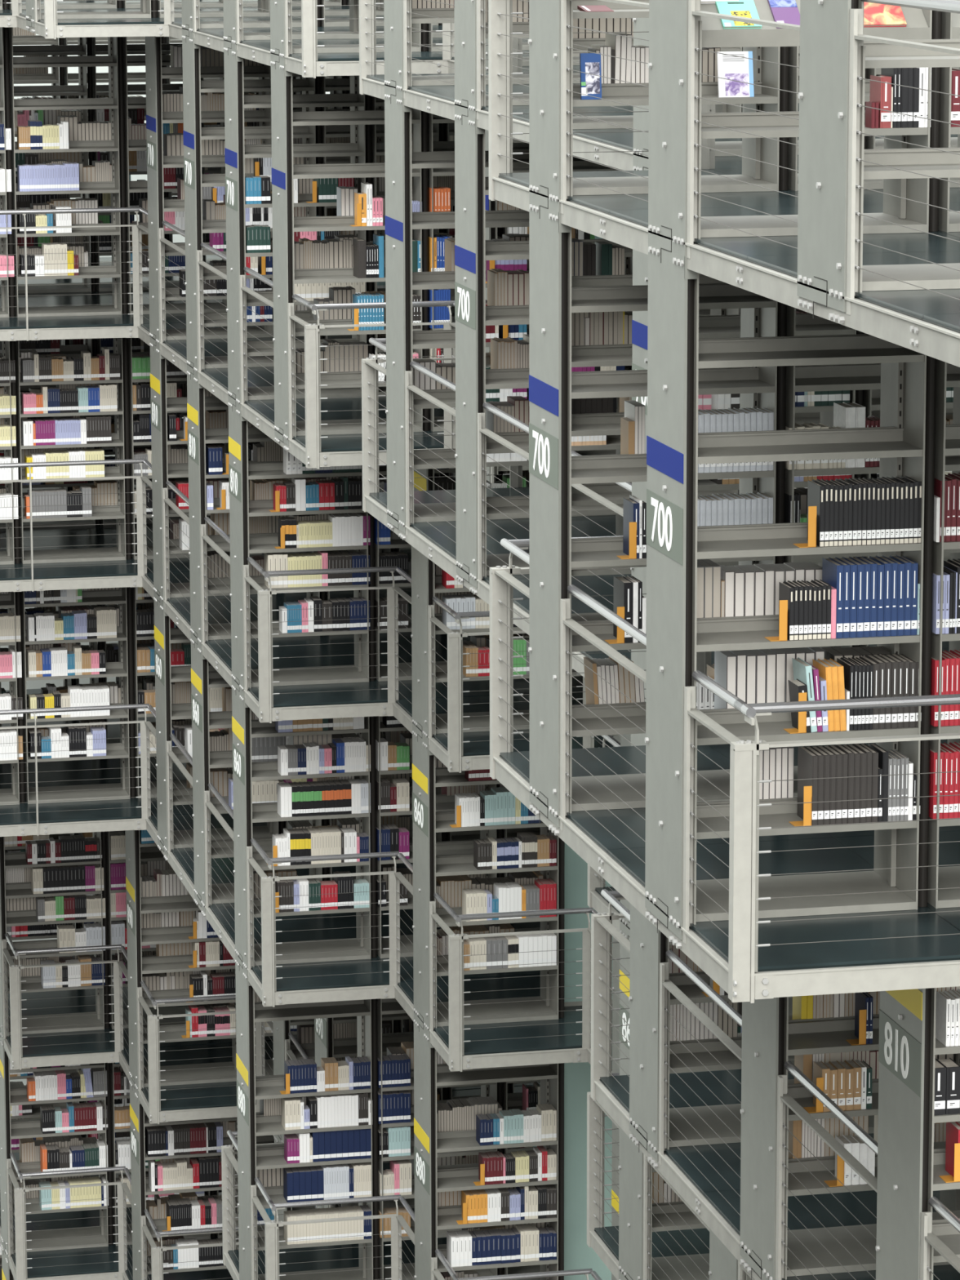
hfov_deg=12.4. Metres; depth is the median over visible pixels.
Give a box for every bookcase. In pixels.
[0,0,2,9]
[0,26,8,318]
[0,37,91,293]
[0,338,95,528]
[0,339,66,495]
[0,341,14,564]
[0,591,19,805]
[0,604,97,727]
[0,831,104,1035]
[2,0,116,9]
[3,26,121,317]
[4,833,75,956]
[4,1051,108,1253]
[9,337,125,564]
[9,1069,79,1152]
[9,1269,13,1279]
[12,35,59,98]
[14,586,129,804]
[40,0,151,18]
[58,36,146,266]
[62,605,71,686]
[64,338,151,491]
[69,605,79,685]
[74,832,84,928]
[78,1068,125,1177]
[86,36,185,291]
[92,337,189,525]
[97,604,119,743]
[101,831,195,1029]
[105,1062,210,1245]
[116,0,223,8]
[117,36,226,315]
[122,337,228,559]
[126,586,210,798]
[134,830,236,1087]
[139,1103,239,1274]
[145,0,270,17]
[155,36,273,340]
[160,357,257,597]
[161,36,258,262]
[164,616,278,848]
[194,44,316,368]
[199,387,319,639]
[200,20,301,28]
[200,45,301,262]
[203,659,322,903]
[204,411,224,518]
[209,1190,222,1238]
[237,57,366,399]
[241,420,368,687]
[243,0,342,7]
[243,0,359,39]
[245,707,370,965]
[248,513,343,555]
[248,986,373,1279]
[254,1031,297,1075]
[256,1134,274,1144]
[264,66,385,335]
[278,731,386,834]
[284,548,391,593]
[284,1018,393,1060]
[285,72,422,435]
[287,1205,315,1210]
[292,0,383,16]
[292,23,421,53]
[308,75,439,355]
[312,473,439,600]
[317,0,438,26]
[321,786,441,880]
[328,1013,442,1208]
[329,75,342,216]
[341,0,349,5]
[342,75,453,211]
[357,94,454,395]
[361,715,496,958]
[368,465,496,681]
[371,998,497,1279]
[376,30,442,38]
[391,547,411,588]
[393,1019,480,1088]
[400,472,453,549]
[404,107,528,522]
[409,776,413,829]
[411,8,528,85]
[413,111,528,431]
[420,23,528,51]
[427,468,529,733]
[429,755,564,1026]
[431,1048,564,1279]
[439,123,454,315]
[440,472,449,477]
[441,826,540,876]
[442,1087,522,1153]
[477,128,632,575]
[485,22,528,106]
[488,783,540,932]
[490,137,617,471]
[496,471,506,480]
[497,142,528,237]
[497,1080,540,1279]
[507,1081,540,1093]
[522,56,579,66]
[560,226,777,811]
[571,0,780,195]
[571,155,616,516]
[571,273,739,621]
[572,671,582,676]
[573,38,742,128]
[573,73,580,83]
[573,164,610,171]
[651,1167,709,1279]
[660,931,794,1146]
[684,272,926,921]
[697,312,856,648]
[698,309,710,315]
[699,0,932,237]
[715,55,799,156]
[724,308,879,564]
[737,997,792,1026]
[741,46,799,111]
[758,302,959,795]
[759,46,959,191]
[777,996,959,1276]
[851,0,959,291]
[852,329,953,647]
[863,66,959,149]
[867,1115,874,1133]
[895,355,959,908]
[906,0,959,232]
[921,987,959,1262]
[943,408,953,560]
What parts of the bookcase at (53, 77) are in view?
shelf, shelf, panel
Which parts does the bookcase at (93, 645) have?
panel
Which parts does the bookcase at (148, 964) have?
panel, shelf, shelf, shelf, shelf, shelf, shelf, shelf, shelf, shelf, shelf, shelf, shelf, panel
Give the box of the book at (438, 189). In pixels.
[433,186,440,211]
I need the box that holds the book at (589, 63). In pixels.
[579,53,601,99]
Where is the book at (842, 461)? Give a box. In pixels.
[833,426,845,467]
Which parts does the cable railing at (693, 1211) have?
rail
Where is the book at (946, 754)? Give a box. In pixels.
[940,746,949,818]
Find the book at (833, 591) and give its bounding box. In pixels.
[831,586,836,638]
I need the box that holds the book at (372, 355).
[368,353,375,357]
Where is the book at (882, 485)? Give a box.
[869,478,885,544]
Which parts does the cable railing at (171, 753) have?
rail, handrail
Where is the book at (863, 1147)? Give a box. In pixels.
[853,1135,866,1184]
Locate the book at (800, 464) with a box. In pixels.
[795,422,804,469]
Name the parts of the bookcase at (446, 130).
panel, shelf, shelf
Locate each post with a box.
[1,939,8,1044]
[6,1158,13,1262]
[34,0,40,28]
[137,986,143,1096]
[140,1215,146,1279]
[158,227,165,350]
[162,488,169,607]
[166,741,173,857]
[193,0,199,38]
[196,249,204,377]
[200,524,208,650]
[204,791,211,913]
[235,0,243,50]
[239,275,247,411]
[243,564,250,697]
[246,846,254,976]
[250,1185,257,1279]
[284,0,292,64]
[284,1039,290,1060]
[287,302,296,447]
[403,0,411,98]
[404,370,413,535]
[427,604,435,745]
[429,901,436,1039]
[431,1257,437,1279]
[475,0,485,119]
[477,413,486,590]
[490,466,497,483]
[560,0,573,213]
[560,598,572,831]
[642,1153,652,1279]
[658,962,670,1164]
[682,685,697,943]
[686,0,702,258]
[737,1261,746,1279]
[775,1074,788,1279]
[845,8,865,315]
[920,1211,933,1279]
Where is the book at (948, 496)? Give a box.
[944,477,951,542]
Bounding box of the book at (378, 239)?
[373,233,383,277]
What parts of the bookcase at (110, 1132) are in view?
panel, shelf, shelf, shelf, shelf, shelf, shelf, panel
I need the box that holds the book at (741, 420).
[728,407,745,471]
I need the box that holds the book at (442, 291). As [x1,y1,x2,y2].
[440,288,443,328]
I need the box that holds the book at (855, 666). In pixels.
[840,657,857,730]
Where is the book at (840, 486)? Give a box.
[826,479,843,546]
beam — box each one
[0,15,15,26]
[0,325,140,341]
[0,575,141,591]
[0,817,148,836]
[0,1226,16,1279]
[3,1037,13,1067]
[15,15,47,36]
[21,1051,121,1068]
[26,1271,122,1279]
[55,23,171,37]
[118,1052,151,1121]
[122,1271,128,1279]
[137,325,176,364]
[141,575,179,626]
[145,818,183,880]
[159,1104,259,1122]
[168,23,210,48]
[173,352,215,394]
[176,614,219,671]
[180,870,223,938]
[208,35,254,61]
[212,382,261,428]
[216,658,262,719]
[219,928,265,1004]
[224,1253,239,1279]
[253,47,305,75]
[257,415,309,465]
[271,702,395,721]
[274,984,397,1004]
[315,59,447,76]
[319,448,449,466]
[361,77,431,112]
[364,495,434,559]
[391,702,451,768]
[393,985,453,1068]
[427,96,488,130]
[429,544,489,604]
[447,60,454,73]
[458,755,489,770]
[459,1048,586,1070]
[492,177,608,238]
[493,756,607,875]
[512,118,599,162]
[513,603,586,677]
[586,1048,612,1073]
[589,1231,626,1279]
[590,890,627,931]
[593,1080,703,1215]
[595,142,647,170]
[600,853,737,996]
[601,214,746,288]
[697,1195,762,1279]
[738,261,922,351]
[750,960,959,999]
[912,320,959,367]
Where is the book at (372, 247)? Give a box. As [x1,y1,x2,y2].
[368,244,373,277]
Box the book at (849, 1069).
[839,1060,853,1110]
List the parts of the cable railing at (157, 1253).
corner post, rail, handrail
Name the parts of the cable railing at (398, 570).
rail, handrail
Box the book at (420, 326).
[415,293,421,328]
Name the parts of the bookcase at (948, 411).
shelf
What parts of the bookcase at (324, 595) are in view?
panel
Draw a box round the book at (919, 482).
[906,475,921,542]
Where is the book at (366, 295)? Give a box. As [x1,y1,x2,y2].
[361,293,368,329]
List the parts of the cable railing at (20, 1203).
corner post, rail, handrail, corner post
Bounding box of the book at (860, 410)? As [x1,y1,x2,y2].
[844,401,865,467]
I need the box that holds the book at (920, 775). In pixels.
[919,775,920,819]
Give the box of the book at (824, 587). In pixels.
[811,579,826,639]
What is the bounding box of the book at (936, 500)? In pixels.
[933,494,940,542]
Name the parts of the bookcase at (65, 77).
panel, shelf, shelf, shelf, shelf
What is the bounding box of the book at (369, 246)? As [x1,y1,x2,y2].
[365,244,371,277]
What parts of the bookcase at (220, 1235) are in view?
panel, shelf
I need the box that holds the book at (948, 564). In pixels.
[943,560,959,633]
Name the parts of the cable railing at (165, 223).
rail, handrail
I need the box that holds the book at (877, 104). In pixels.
[872,101,879,128]
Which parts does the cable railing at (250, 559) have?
rail, handrail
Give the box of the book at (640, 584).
[629,575,642,642]
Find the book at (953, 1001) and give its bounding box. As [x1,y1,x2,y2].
[943,991,955,1046]
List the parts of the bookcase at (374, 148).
panel, shelf, shelf, shelf, shelf, shelf, shelf, shelf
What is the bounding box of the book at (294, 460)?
[291,454,297,474]
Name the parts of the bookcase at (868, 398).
panel, shelf, shelf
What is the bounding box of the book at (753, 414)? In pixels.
[739,407,756,471]
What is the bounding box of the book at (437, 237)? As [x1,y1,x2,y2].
[433,235,439,271]
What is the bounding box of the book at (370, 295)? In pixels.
[364,293,372,329]
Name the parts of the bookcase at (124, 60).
panel, shelf, shelf, shelf, shelf, shelf, shelf, shelf, panel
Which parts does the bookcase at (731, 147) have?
shelf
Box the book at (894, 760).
[888,753,896,821]
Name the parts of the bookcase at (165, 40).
panel, shelf, shelf, shelf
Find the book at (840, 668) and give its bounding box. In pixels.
[825,657,846,730]
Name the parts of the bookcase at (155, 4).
panel, shelf, panel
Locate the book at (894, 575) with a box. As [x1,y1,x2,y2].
[877,555,897,635]
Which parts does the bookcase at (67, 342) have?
panel, shelf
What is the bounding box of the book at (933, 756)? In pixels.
[928,749,937,818]
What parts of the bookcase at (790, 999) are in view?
shelf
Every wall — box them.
[0,34,329,1084]
[564,843,612,1006]
[564,1062,612,1279]
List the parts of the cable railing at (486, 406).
rail, handrail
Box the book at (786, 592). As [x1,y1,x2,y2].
[778,582,794,639]
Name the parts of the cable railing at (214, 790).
rail, handrail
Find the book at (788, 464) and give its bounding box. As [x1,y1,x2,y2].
[785,426,796,470]
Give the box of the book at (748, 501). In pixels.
[738,493,751,524]
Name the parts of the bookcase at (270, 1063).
shelf, shelf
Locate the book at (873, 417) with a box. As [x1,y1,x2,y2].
[868,415,879,466]
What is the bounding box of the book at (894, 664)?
[879,653,897,728]
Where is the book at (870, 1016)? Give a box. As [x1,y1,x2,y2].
[862,991,873,1044]
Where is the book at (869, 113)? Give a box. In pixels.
[865,101,875,128]
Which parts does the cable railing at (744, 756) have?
corner post, rail, handrail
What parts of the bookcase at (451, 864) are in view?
panel, shelf, shelf, shelf, shelf, shelf, shelf, shelf, shelf, panel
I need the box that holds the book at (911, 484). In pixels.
[900,476,913,543]
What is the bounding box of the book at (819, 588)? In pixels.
[808,580,822,639]
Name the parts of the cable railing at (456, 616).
rail, handrail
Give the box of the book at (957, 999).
[944,990,959,1045]
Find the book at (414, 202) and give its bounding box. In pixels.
[413,200,415,212]
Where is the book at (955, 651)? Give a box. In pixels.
[950,649,959,656]
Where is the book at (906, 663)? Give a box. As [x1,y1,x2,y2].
[889,653,910,728]
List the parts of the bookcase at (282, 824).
panel, panel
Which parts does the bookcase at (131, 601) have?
panel, shelf, shelf, shelf, shelf, shelf, shelf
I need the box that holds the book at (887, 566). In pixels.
[869,555,891,636]
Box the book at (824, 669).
[812,658,834,731]
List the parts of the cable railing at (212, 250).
rail, handrail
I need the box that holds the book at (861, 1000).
[854,992,869,1044]
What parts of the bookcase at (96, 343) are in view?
panel, shelf, shelf, shelf, shelf, shelf, shelf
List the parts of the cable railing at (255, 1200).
rail, handrail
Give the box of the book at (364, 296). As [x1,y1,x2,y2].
[360,293,366,330]
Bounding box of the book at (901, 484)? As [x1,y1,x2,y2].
[891,477,904,543]
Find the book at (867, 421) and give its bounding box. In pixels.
[864,418,869,466]
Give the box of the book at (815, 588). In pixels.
[805,581,817,639]
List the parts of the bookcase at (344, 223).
panel, shelf, shelf, shelf, shelf, shelf, shelf, shelf, shelf, shelf, shelf, shelf, shelf, panel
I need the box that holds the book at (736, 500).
[724,493,740,524]
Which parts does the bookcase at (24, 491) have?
shelf, shelf, panel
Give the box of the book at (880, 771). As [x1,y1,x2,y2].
[877,766,882,822]
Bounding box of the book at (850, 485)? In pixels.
[835,478,853,545]
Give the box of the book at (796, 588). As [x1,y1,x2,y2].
[783,580,798,639]
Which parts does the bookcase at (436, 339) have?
panel, shelf, shelf, shelf, shelf, shelf, shelf, shelf, shelf, shelf, shelf, shelf, shelf, shelf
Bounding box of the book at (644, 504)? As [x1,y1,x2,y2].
[641,501,646,558]
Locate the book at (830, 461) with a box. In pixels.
[828,459,832,468]
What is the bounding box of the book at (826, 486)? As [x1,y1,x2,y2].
[812,479,829,546]
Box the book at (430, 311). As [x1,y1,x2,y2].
[428,288,432,328]
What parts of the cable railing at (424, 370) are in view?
rail, handrail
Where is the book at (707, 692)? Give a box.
[704,687,710,709]
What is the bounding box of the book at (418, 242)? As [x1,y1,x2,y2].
[412,238,420,271]
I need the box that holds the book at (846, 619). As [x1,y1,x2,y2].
[830,556,850,638]
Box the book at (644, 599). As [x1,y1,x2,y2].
[642,595,646,634]
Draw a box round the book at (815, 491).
[807,480,824,546]
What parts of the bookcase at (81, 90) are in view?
shelf, shelf, shelf, shelf, panel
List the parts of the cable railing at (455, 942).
corner post, rail, handrail, corner post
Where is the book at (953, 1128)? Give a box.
[945,1121,959,1176]
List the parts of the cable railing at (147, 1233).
rail, handrail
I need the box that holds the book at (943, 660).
[940,658,945,726]
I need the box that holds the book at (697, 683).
[696,681,698,709]
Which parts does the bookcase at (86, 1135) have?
shelf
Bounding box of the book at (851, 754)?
[834,744,854,823]
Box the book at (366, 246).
[365,245,368,278]
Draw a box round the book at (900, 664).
[884,653,903,728]
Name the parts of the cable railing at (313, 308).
rail, handrail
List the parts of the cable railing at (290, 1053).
rail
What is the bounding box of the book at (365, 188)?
[360,182,369,226]
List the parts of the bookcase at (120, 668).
panel, shelf, shelf, shelf, shelf, shelf, shelf, shelf, shelf, panel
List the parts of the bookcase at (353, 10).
shelf, panel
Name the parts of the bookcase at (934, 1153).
panel, shelf, shelf, shelf, shelf, shelf, shelf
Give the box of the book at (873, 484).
[862,477,876,544]
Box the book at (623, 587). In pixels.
[613,575,632,643]
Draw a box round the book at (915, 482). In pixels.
[901,475,918,542]
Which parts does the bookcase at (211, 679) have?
panel, shelf, shelf, shelf, shelf, shelf, shelf, shelf, shelf, shelf, panel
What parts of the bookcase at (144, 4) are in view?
shelf, panel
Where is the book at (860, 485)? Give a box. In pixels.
[844,477,862,545]
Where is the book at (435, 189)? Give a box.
[432,186,437,211]
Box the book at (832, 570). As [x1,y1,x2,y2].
[822,557,843,638]
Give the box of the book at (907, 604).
[889,555,911,635]
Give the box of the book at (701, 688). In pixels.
[698,683,704,709]
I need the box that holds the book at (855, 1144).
[843,1134,859,1185]
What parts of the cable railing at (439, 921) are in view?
rail, handrail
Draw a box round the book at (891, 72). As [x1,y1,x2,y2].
[880,67,897,128]
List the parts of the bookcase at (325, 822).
panel, shelf, shelf, panel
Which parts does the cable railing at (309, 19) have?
corner post, corner post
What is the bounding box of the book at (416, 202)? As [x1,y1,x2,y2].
[413,200,417,212]
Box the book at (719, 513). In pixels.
[706,494,722,525]
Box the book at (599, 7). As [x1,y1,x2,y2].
[577,4,613,12]
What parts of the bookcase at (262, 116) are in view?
panel, shelf, shelf, shelf, shelf, shelf, shelf, shelf, shelf, panel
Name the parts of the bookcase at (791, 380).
panel, shelf, shelf, shelf, shelf, shelf, panel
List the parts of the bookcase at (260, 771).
panel, shelf, shelf, shelf, shelf, shelf, shelf, shelf, shelf, shelf, panel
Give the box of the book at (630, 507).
[622,497,639,558]
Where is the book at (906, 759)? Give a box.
[893,749,908,820]
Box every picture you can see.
[585,62,599,93]
[724,73,749,95]
[730,10,754,26]
[768,0,797,7]
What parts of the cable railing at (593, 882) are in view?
corner post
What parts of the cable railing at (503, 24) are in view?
corner post, corner post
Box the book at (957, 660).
[942,649,959,725]
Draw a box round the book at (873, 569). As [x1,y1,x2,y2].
[857,555,877,636]
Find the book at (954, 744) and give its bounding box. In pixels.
[949,742,959,749]
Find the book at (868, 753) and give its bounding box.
[852,743,872,822]
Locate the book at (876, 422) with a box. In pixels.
[866,416,878,466]
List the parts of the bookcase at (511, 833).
panel, shelf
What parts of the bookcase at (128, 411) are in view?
panel, shelf, shelf, shelf, shelf, shelf, shelf, panel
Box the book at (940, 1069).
[933,1058,946,1115]
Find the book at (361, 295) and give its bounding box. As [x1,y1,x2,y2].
[356,293,363,330]
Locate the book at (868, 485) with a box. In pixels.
[854,477,871,545]
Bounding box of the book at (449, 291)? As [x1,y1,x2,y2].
[447,288,450,321]
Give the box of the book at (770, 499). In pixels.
[757,492,773,523]
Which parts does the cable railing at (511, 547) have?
rail, handrail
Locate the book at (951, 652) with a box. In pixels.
[949,650,959,724]
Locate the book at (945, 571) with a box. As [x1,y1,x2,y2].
[943,568,952,633]
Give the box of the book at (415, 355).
[413,351,418,358]
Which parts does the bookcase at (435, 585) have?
panel, shelf, shelf, shelf, shelf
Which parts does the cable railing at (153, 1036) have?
corner post, rail, handrail, corner post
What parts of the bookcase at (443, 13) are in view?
shelf, shelf, shelf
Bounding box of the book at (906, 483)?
[891,475,909,543]
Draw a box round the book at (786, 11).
[767,0,799,28]
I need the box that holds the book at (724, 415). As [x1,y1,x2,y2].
[713,408,727,471]
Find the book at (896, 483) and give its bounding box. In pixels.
[883,476,899,543]
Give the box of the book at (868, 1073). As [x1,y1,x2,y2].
[860,1060,872,1108]
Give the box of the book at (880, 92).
[869,75,891,128]
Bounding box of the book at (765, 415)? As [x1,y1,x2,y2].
[756,408,768,471]
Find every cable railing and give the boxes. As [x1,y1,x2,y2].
[0,207,142,341]
[0,458,146,591]
[0,703,151,835]
[2,933,17,1036]
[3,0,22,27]
[7,1152,22,1257]
[8,944,123,1070]
[13,1166,127,1279]
[44,0,173,39]
[117,946,128,1055]
[121,1168,133,1279]
[136,208,149,320]
[137,980,156,1092]
[140,459,153,573]
[142,1208,160,1279]
[144,704,157,820]
[146,994,265,1124]
[151,1224,262,1279]
[159,220,186,347]
[163,480,190,613]
[167,733,194,873]
[195,5,222,24]
[198,242,227,377]
[201,516,231,659]
[205,782,235,932]
[221,1131,351,1265]
[223,1129,239,1262]
[239,3,270,36]
[240,266,274,411]
[244,556,269,688]
[247,838,272,971]
[251,1177,276,1279]
[257,566,398,723]
[261,851,399,1007]
[262,1021,273,1075]
[264,1194,401,1279]
[285,1032,309,1060]
[288,1,302,44]
[288,293,317,433]
[301,0,454,78]
[304,300,455,468]
[359,0,522,94]
[361,337,522,511]
[364,3,384,66]
[364,337,386,493]
[392,567,412,704]
[394,853,413,991]
[395,1196,414,1279]
[406,0,454,84]
[406,360,456,542]
[429,596,460,737]
[431,892,461,1034]
[432,1248,459,1279]
[447,610,594,773]
[448,302,455,435]
[448,907,593,1071]
[452,1268,592,1279]
[479,401,528,579]
[480,0,528,103]
[488,0,715,200]
[489,535,711,779]
[494,537,529,761]
[497,13,528,164]
[563,584,646,862]
[566,0,648,201]
[571,449,631,651]
[573,17,633,130]
[586,1072,619,1247]
[587,734,617,907]
[587,909,612,1057]
[591,890,630,1100]
[591,1271,601,1279]
[593,1100,619,1244]
[594,734,620,891]
[595,888,630,1093]
[645,1157,709,1279]
[662,949,742,1215]
[687,670,755,937]
[692,10,799,248]
[728,693,959,1003]
[740,1264,755,1279]
[780,1060,877,1279]
[853,0,959,300]
[924,1196,959,1279]
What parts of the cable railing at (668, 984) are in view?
rail, handrail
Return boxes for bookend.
[162,1216,170,1231]
[179,422,187,440]
[181,1020,190,1038]
[186,984,193,1002]
[187,921,196,938]
[188,950,196,968]
[213,187,217,203]
[215,489,226,509]
[222,454,229,474]
[254,161,259,176]
[259,256,266,275]
[266,845,277,866]
[269,490,279,511]
[275,527,284,548]
[275,892,279,912]
[280,1073,289,1094]
[306,181,316,203]
[346,308,359,330]
[351,203,361,226]
[449,805,461,827]
[456,1202,467,1224]
[473,1164,484,1185]
[485,260,494,283]
[502,324,508,338]
[604,606,624,644]
[617,522,636,559]
[702,980,719,996]
[764,600,787,641]
[783,692,806,733]
[788,786,812,826]
[793,506,817,547]
[803,1077,823,1113]
[823,1155,844,1186]
[846,1009,866,1044]
[938,1142,959,1182]
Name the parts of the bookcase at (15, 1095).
panel, shelf, shelf, shelf, shelf, shelf, shelf, shelf, shelf, shelf, panel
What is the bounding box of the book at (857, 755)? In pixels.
[843,743,860,823]
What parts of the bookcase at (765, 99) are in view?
shelf, shelf, shelf, shelf, panel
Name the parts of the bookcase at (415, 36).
shelf, panel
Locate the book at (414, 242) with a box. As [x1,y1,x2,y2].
[412,239,417,271]
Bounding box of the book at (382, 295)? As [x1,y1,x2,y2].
[376,293,383,329]
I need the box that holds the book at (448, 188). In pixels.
[444,186,450,211]
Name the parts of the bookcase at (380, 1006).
panel, shelf, shelf, shelf, shelf, shelf, shelf, shelf, shelf, panel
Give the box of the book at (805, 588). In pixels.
[793,580,808,639]
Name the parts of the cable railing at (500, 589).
corner post, handrail, rail, corner post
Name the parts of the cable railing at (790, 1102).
rail, handrail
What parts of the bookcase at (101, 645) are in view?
panel, shelf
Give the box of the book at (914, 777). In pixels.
[912,774,916,820]
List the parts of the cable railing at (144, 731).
thin post, rail, handrail, corner post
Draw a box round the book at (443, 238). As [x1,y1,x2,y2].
[439,235,444,271]
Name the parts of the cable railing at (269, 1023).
rail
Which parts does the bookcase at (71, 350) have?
shelf, shelf, shelf, shelf, shelf, panel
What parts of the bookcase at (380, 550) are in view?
panel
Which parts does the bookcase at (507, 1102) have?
panel, shelf, shelf, shelf, shelf, shelf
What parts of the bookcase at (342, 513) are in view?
shelf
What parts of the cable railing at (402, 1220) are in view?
rail, handrail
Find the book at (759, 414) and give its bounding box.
[746,407,762,471]
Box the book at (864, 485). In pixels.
[849,477,866,545]
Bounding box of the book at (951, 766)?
[940,744,954,818]
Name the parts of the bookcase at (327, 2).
panel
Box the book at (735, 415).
[725,408,739,471]
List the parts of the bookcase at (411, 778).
shelf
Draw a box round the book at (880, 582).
[867,556,884,636]
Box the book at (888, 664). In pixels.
[872,653,891,728]
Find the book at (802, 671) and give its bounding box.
[791,657,817,732]
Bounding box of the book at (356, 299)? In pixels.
[352,293,359,330]
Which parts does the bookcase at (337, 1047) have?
panel, shelf, shelf, shelf, shelf, panel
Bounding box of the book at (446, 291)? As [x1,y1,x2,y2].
[444,288,448,321]
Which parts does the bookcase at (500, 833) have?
panel, shelf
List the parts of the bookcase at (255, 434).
panel, shelf, shelf, shelf, shelf, shelf, shelf, shelf, shelf, shelf, shelf, panel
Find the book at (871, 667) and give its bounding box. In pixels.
[856,657,873,729]
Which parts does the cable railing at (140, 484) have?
thin post, rail, handrail, corner post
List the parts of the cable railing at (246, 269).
rail, handrail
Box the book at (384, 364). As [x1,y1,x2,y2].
[380,353,386,381]
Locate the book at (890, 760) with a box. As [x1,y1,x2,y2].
[887,755,892,821]
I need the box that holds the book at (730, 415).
[717,408,733,471]
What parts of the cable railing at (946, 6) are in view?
rail, handrail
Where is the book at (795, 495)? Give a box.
[793,493,796,522]
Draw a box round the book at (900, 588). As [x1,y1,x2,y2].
[888,555,904,635]
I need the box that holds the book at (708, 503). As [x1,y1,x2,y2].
[699,494,711,525]
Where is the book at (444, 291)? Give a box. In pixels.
[442,288,445,322]
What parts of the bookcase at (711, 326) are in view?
shelf, shelf, shelf, shelf, shelf, panel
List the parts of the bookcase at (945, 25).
panel, shelf, shelf, display shelf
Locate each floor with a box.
[0,5,349,15]
[0,275,444,452]
[0,506,613,755]
[0,724,612,1055]
[0,1152,19,1212]
[0,1207,217,1278]
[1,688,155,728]
[6,992,540,1111]
[8,953,128,999]
[19,13,383,25]
[21,0,301,3]
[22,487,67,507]
[99,254,222,261]
[124,1268,233,1279]
[171,18,442,35]
[211,30,528,47]
[227,1237,446,1274]
[257,41,528,61]
[365,71,580,96]
[368,487,949,659]
[382,1162,414,1212]
[385,1084,540,1163]
[432,91,799,114]
[451,55,580,72]
[497,167,959,320]
[499,738,959,972]
[512,109,799,142]
[594,1226,709,1260]
[595,886,620,913]
[599,1069,959,1279]
[601,133,957,168]
[711,648,949,664]
[922,313,959,333]
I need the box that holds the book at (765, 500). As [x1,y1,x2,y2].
[755,493,768,524]
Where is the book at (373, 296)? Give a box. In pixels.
[369,293,375,329]
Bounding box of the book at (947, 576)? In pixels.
[942,572,950,633]
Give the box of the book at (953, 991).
[949,988,959,1045]
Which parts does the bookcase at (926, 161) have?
panel, shelf, shelf, shelf, shelf, shelf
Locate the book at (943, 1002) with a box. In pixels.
[935,990,951,1046]
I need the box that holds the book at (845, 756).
[827,744,848,823]
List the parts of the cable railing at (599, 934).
corner post, rail, handrail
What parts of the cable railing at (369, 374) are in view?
corner post, handrail, rail, corner post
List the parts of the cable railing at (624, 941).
rail, handrail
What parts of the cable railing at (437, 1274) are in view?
rail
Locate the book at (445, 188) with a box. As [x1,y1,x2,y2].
[439,186,447,211]
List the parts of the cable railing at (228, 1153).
rail, handrail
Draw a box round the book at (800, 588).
[788,580,803,639]
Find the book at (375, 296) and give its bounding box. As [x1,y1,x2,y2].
[371,293,377,329]
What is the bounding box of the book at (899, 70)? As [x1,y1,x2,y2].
[895,67,901,128]
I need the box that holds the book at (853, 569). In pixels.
[835,556,857,637]
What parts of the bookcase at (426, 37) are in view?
panel, shelf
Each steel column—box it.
[0,865,4,1046]
[0,1036,8,1263]
[1,1244,10,1279]
[25,0,35,32]
[124,830,138,1098]
[129,1080,142,1279]
[145,36,159,353]
[150,342,164,610]
[153,595,168,860]
[181,0,193,42]
[182,34,199,382]
[186,369,204,653]
[191,637,206,916]
[222,0,236,55]
[223,46,242,414]
[228,400,246,701]
[231,683,248,978]
[235,957,251,1279]
[270,0,284,69]
[271,59,291,451]
[272,1020,284,1142]
[274,1134,287,1222]
[314,1017,328,1208]
[383,0,403,103]
[384,92,410,539]
[410,468,428,748]
[412,728,433,1040]
[413,1017,434,1279]
[453,0,476,125]
[454,112,484,594]
[484,129,490,487]
[485,38,488,72]
[528,0,560,221]
[528,201,569,835]
[611,1121,619,1279]
[612,936,619,1073]
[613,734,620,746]
[617,927,643,1279]
[619,733,631,939]
[628,733,660,1168]
[630,164,648,702]
[632,17,648,170]
[644,243,697,948]
[647,0,688,266]
[708,1228,737,1279]
[739,997,778,1279]
[796,0,851,323]
[875,988,925,1279]
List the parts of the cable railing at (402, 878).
rail, handrail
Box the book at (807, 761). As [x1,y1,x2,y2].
[797,746,817,825]
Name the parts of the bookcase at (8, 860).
panel, shelf, shelf, shelf, shelf, shelf, shelf, shelf, shelf, shelf, shelf, shelf, panel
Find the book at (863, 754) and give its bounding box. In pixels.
[846,743,866,822]
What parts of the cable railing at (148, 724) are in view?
rail, handrail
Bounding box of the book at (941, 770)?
[938,750,943,818]
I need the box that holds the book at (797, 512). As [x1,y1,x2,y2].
[794,492,799,522]
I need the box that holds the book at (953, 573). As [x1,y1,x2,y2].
[943,566,955,633]
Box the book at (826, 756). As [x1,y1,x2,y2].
[811,745,830,825]
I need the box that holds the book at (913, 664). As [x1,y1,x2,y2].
[898,653,915,727]
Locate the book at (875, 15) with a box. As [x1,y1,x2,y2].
[863,1,906,26]
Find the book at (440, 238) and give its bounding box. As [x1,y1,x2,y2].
[436,235,442,271]
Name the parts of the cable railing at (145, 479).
rail, handrail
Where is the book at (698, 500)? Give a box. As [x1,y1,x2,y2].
[697,499,699,526]
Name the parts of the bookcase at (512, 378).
panel, shelf, shelf, shelf, shelf, shelf, shelf, shelf, shelf, shelf, shelf, shelf, shelf, panel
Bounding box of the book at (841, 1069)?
[829,1060,845,1111]
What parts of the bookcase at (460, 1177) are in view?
panel, shelf, shelf, shelf, shelf, shelf, shelf, shelf, shelf, shelf, panel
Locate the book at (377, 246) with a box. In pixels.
[372,243,378,277]

